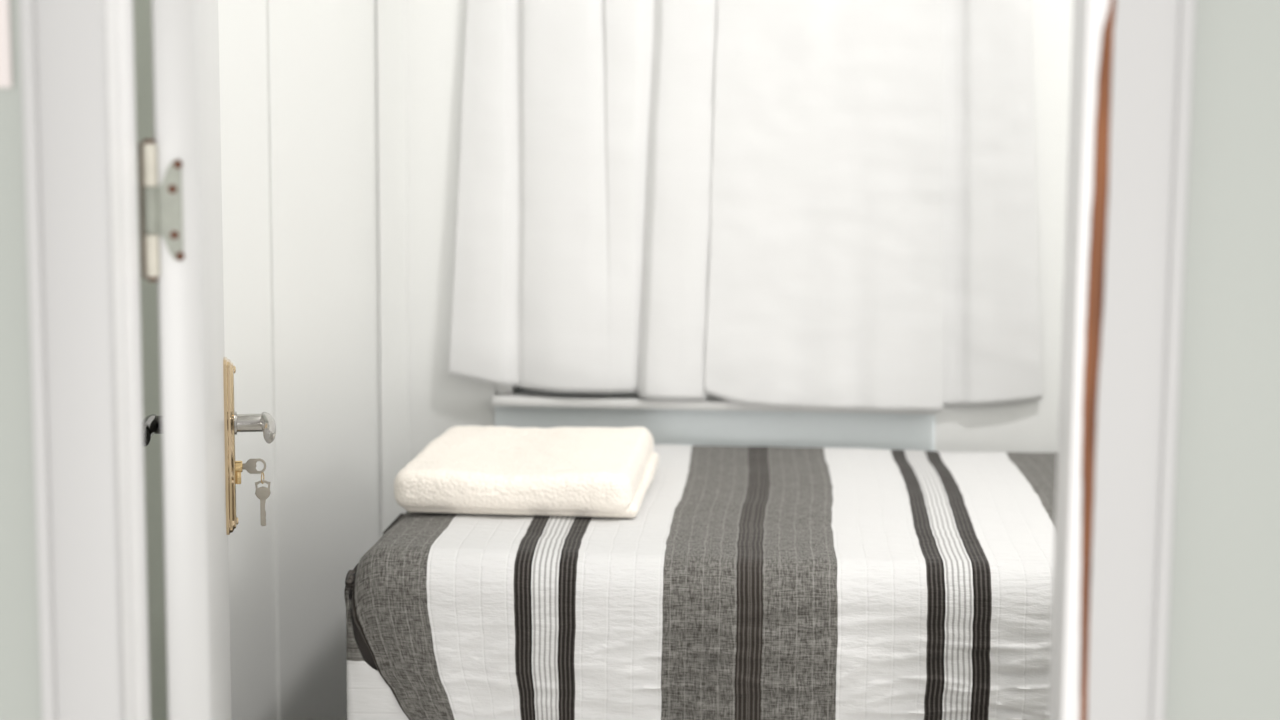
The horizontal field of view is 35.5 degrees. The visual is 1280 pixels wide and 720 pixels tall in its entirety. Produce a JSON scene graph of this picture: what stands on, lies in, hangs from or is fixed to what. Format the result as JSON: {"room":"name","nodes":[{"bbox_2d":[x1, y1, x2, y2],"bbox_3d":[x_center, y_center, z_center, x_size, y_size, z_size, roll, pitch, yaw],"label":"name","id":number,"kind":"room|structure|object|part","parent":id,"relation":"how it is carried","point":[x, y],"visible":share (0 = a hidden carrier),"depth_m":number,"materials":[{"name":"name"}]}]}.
{"room":"hallway","nodes":[
{"label":"hallway","id":0,"kind":"room"},
{"bbox_2d":[133,0,167,719],"bbox_3d":[-0.703,-0.440,2.257,0.308,2.880,1.650,1,7,4],"label":"wall","id":1,"kind":"structure","parent":0,"point":[142,18],"depth_m":2.43,"materials":[{"name":"paint"}]},
{"bbox_2d":[218,0,380,719],"bbox_3d":[-0.575,-0.499,2.720,0.292,2.880,0.700,1,7,4],"label":"wall","id":2,"kind":"structure","parent":0,"point":[298,78],"depth_m":2.77,"materials":[{"name":"paint"}]},
{"bbox_2d":[0,0,1279,719],"bbox_3d":[0.104,-0.312,1.322,3.200,2.880,0.040,1,7,4],"label":"wall","id":3,"kind":"structure","parent":0,"point":[1224,646],"depth_m":1.33,"materials":[{"name":"paint"}]},
{"bbox_2d":[0,0,12,87],"bbox_3d":[-0.510,-0.308,1.347,0.172,0.245,0.003,1,7,4],"label":"notice","id":4,"kind":"object","parent":3,"relation":"attached to","point":[5,22],"visible":1,"depth_m":1.35,"materials":[{"name":"white paper"}]},
{"bbox_2d":[19,0,124,719],"bbox_3d":[-0.389,0.064,1.378,0.056,2.112,0.017,1,7,4],"label":"trim","id":5,"kind":"structure","parent":3,"relation":"attached to","point":[64,45],"depth_m":1.36,"materials":[{"name":"paint"}]},
{"bbox_2d":[106,0,149,719],"bbox_3d":[-0.370,0.084,1.430,0.012,2.059,0.082,1,7,4],"label":"trim","id":6,"kind":"structure","parent":3,"relation":"attached to","point":[120,28],"depth_m":1.43,"materials":[{"name":"white paint"}]},
{"bbox_2d":[1048,0,1085,719],"bbox_3d":[0.304,0.096,1.377,0.024,2.059,0.076,1,7,4],"label":"trim","id":7,"kind":"structure","parent":3,"relation":"attached to","point":[1079,6],"depth_m":1.37,"materials":[{"name":"white paint"}]},
{"bbox_2d":[1060,0,1109,719],"bbox_3d":[0.294,0.102,1.335,0.016,2.059,0.009,1,7,4],"label":"trim","id":8,"kind":"structure","parent":3,"relation":"attached to","point":[1096,10],"depth_m":1.32,"materials":[{"name":"white paint"}]},
{"bbox_2d":[1080,0,1115,719],"bbox_3d":[0.298,0.102,1.334,0.012,2.059,0.010,1,7,4],"label":"trim","id":9,"kind":"structure","parent":3,"relation":"attached to","point":[1096,266],"depth_m":1.31,"materials":[{"name":"brown wood"}]},
{"bbox_2d":[1087,0,1195,719],"bbox_3d":[0.327,0.077,1.325,0.052,2.112,0.017,1,7,4],"label":"trim","id":10,"kind":"structure","parent":3,"relation":"attached to","point":[1154,40],"depth_m":1.31,"materials":[{"name":"paint"}]},
{"bbox_2d":[376,0,1072,487],"bbox_3d":[0.531,-0.531,3.035,2.450,2.880,0.100,1,7,4],"label":"wall","id":11,"kind":"structure","parent":0,"point":[438,402],"depth_m":3.07,"materials":[{"name":"paint"}]},
{"bbox_2d":[376,0,408,536],"bbox_3d":[-0.380,-0.540,3.050,0.045,2.880,0.006,1,7,4],"label":"trim","id":12,"kind":"structure","parent":11,"relation":"attached to","point":[390,14],"depth_m":3.10,"materials":[{"name":"paint"}]},
{"bbox_2d":[493,21,936,414],"bbox_3d":[0.118,-0.320,3.059,0.681,0.790,0.090,1,7,4],"label":"window","id":13,"kind":"structure","parent":11,"relation":"in","point":[505,395],"depth_m":3.08,"materials":[{"name":"white metal"}]},
{"bbox_3d":[-0.044,-0.318,3.087,0.298,0.744,0.004,1,7,4],"label":"pane","id":14,"kind":"part","parent":13,"relation":"part of","materials":[{"name":"black"}]},
{"bbox_2d":[495,406,935,450],"bbox_3d":[0.111,0.337,3.127,0.682,0.528,0.004,1,7,4],"label":"trim","id":15,"kind":"structure","parent":11,"relation":"attached to","point":[666,426],"depth_m":3.09,"materials":[{"name":"white paint"}]},
{"bbox_3d":[0.163,-0.818,2.933,1.126,0.036,0.083,1,7,4],"label":"curtain rod","id":16,"kind":"object","parent":11,"relation":"attached to","visible":0},
{"bbox_2d":[449,0,716,399],"bbox_3d":[-0.087,-0.377,3.030,0.410,0.874,0.036,1,7,7],"label":"curtain","id":17,"kind":"object","parent":16,"relation":"hanging from","point":[582,247],"visible":1,"depth_m":3.04,"materials":[{"name":"white fabric"}]},
{"bbox_2d":[705,0,1041,411],"bbox_3d":[0.359,-0.364,2.990,0.512,0.883,0.045,1,7,4],"label":"curtain","id":18,"kind":"object","parent":16,"relation":"hanging from","point":[874,245],"visible":1,"depth_m":3.00,"materials":[{"name":"white fabric"}]},
{"bbox_3d":[0.052,1.213,0.992,3.200,0.060,4.660,1,7,4],"label":"floor","id":19,"kind":"structure","parent":0,"visible":0},
{"bbox_3d":[0.634,0.585,2.646,1.858,0.769,0.740,1,7,4],"label":"bed","id":20,"kind":"object","parent":19,"relation":"on","visible":0},
{"bbox_2d":[344,444,1057,719],"bbox_3d":[0.632,0.415,2.613,1.898,0.462,0.786,1,7,4],"label":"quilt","id":21,"kind":"object","parent":20,"relation":"on","point":[745,582],"visible":0.69,"depth_m":2.28,"materials":[{"name":"fabric"}]},
{"bbox_2d":[394,426,658,517],"bbox_3d":[-0.140,0.142,2.648,0.308,0.058,0.382,1,7,5],"label":"folded towel","id":22,"kind":"object","parent":21,"relation":"on","point":[608,472],"visible":1,"depth_m":2.49,"materials":[{"name":"white fabric"}]},
{"bbox_3d":[0.107,-0.317,1.359,3.200,2.880,0.035,1,7,4],"label":"wall","id":23,"kind":"structure","parent":0,"visible":0},
{"bbox_2d":[138,0,275,719],"bbox_3d":[-0.401,0.035,1.817,0.138,2.033,0.693,-1,8,-10],"label":"door","id":24,"kind":"structure","parent":23,"relation":"in","point":[180,186],"depth_m":1.49,"materials":[{"name":"paint"}]},
{"bbox_3d":[-0.494,0.068,2.096,0.032,0.025,0.025,-1,8,-10],"label":"lever handle","id":25,"kind":"part","parent":24,"relation":"part of","materials":[{"name":"silver metal"}]},
{"bbox_3d":[-0.432,0.090,2.110,0.010,0.187,0.039,-1,8,-10],"label":"lock plate","id":26,"kind":"part","parent":24,"relation":"part of","materials":[{"name":"gold metal"}]},
{"bbox_3d":[-0.412,0.066,2.111,0.032,0.025,0.025,-1,8,-10],"label":"lever handle","id":27,"kind":"part","parent":24,"relation":"part of","materials":[{"name":"silver metal"}]},
{"bbox_2d":[242,458,265,473],"bbox_3d":[-0.411,0.113,2.117,0.030,0.016,0.002,-1,8,-11],"label":"key","id":28,"kind":"object","parent":24,"relation":"attached to","point":[249,466],"visible":1,"depth_m":2.12,"materials":[{"name":"silver metal"}]},
{"bbox_2d":[255,472,270,525],"bbox_3d":[-0.400,0.148,2.124,0.016,0.058,0.007,-3,8,-27],"label":"key","id":29,"kind":"object","parent":28,"relation":"hanging from","point":[262,493],"visible":1,"depth_m":2.12,"materials":[{"name":"silver metal"}]},
{"bbox_3d":[-0.401,0.162,2.126,0.006,0.029,0.002,-1,8,-10],"label":"blade","id":30,"kind":"part","parent":29,"relation":"part of","materials":[{"name":"silver metal"}]}
]}

